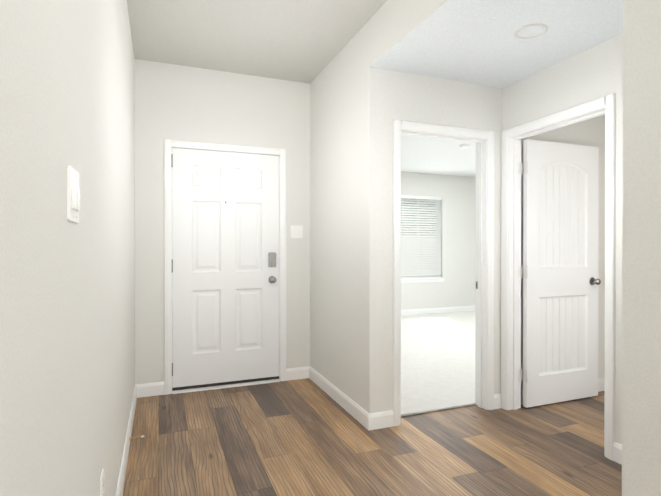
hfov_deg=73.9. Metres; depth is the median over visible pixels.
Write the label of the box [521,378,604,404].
baseboard
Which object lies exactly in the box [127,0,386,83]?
ceiling
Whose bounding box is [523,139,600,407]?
bathroom door
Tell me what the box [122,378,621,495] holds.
floor
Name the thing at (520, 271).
bathroom jamb hinge leaves
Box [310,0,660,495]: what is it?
wall
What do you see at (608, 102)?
door frame
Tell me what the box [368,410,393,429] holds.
baseboard
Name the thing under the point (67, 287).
wall
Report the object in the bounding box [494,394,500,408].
baseboard
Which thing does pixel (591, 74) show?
wall
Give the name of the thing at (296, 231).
light switch
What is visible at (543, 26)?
recessed light
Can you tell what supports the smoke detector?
attached to the ceiling at (432, 156)
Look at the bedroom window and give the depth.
8.01 m
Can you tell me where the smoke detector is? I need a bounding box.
[459,144,469,148]
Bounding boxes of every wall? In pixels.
[0,0,134,495]
[135,59,309,384]
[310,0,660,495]
[386,69,604,410]
[401,172,475,309]
[502,33,622,444]
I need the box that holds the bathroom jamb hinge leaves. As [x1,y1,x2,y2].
[518,162,522,380]
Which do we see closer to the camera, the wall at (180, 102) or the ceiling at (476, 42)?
the ceiling at (476, 42)
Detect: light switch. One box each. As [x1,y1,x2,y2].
[67,165,79,222]
[291,225,302,237]
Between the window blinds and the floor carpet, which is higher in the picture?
the window blinds
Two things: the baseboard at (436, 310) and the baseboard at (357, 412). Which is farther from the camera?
the baseboard at (436, 310)
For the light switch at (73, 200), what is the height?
0.120 m
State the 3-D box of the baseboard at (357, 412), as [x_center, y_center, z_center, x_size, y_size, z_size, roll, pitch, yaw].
[0.032,1.158,3.504,0.014,0.105,1.258,0,0,-21]
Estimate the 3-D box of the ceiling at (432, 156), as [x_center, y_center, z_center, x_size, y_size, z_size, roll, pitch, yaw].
[1.653,-1.389,5.726,4.388,0.120,3.974,0,0,-21]
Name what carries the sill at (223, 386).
attached to the wall at (180, 102)
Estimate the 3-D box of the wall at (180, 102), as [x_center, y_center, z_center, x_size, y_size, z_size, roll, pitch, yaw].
[-0.910,-0.166,3.882,1.492,2.750,0.140,0,0,-21]
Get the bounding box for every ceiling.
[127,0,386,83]
[387,0,622,88]
[401,135,475,176]
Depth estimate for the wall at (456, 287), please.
8.08 m
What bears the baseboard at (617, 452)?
attached to the wall at (591, 74)
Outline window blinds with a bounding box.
[401,195,441,278]
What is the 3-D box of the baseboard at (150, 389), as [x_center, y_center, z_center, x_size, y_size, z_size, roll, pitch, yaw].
[-1.474,1.157,3.585,0.222,0.105,0.014,0,0,-21]
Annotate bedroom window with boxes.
[401,201,439,277]
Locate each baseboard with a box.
[116,385,136,495]
[136,382,163,397]
[286,366,309,380]
[309,367,370,429]
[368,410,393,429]
[401,306,474,314]
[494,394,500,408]
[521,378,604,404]
[613,442,621,464]
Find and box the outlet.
[100,469,104,495]
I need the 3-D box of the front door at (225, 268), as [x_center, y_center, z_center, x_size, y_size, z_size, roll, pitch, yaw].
[-0.890,0.176,3.806,0.922,2.023,0.116,0,0,-21]
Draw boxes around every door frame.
[164,139,285,394]
[393,120,493,425]
[501,94,615,460]
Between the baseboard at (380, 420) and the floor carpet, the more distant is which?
the floor carpet
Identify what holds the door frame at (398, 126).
attached to the wall at (410, 97)
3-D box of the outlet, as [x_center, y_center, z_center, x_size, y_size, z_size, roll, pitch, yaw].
[-0.779,0.827,1.501,0.008,0.116,0.072,0,0,-21]
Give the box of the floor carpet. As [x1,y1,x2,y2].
[401,310,475,416]
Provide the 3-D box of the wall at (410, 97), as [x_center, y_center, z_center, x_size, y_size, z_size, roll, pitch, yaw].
[2.452,-0.166,3.845,4.508,2.750,0.120,0,0,-21]
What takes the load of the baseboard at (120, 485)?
attached to the wall at (67, 287)
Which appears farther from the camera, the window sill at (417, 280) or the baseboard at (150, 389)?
the window sill at (417, 280)
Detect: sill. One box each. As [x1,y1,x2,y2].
[172,379,279,393]
[401,278,443,282]
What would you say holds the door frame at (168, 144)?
attached to the wall at (180, 102)
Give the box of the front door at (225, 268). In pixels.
[171,148,278,390]
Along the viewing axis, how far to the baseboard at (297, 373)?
4.03 m
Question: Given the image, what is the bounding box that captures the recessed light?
[513,23,547,38]

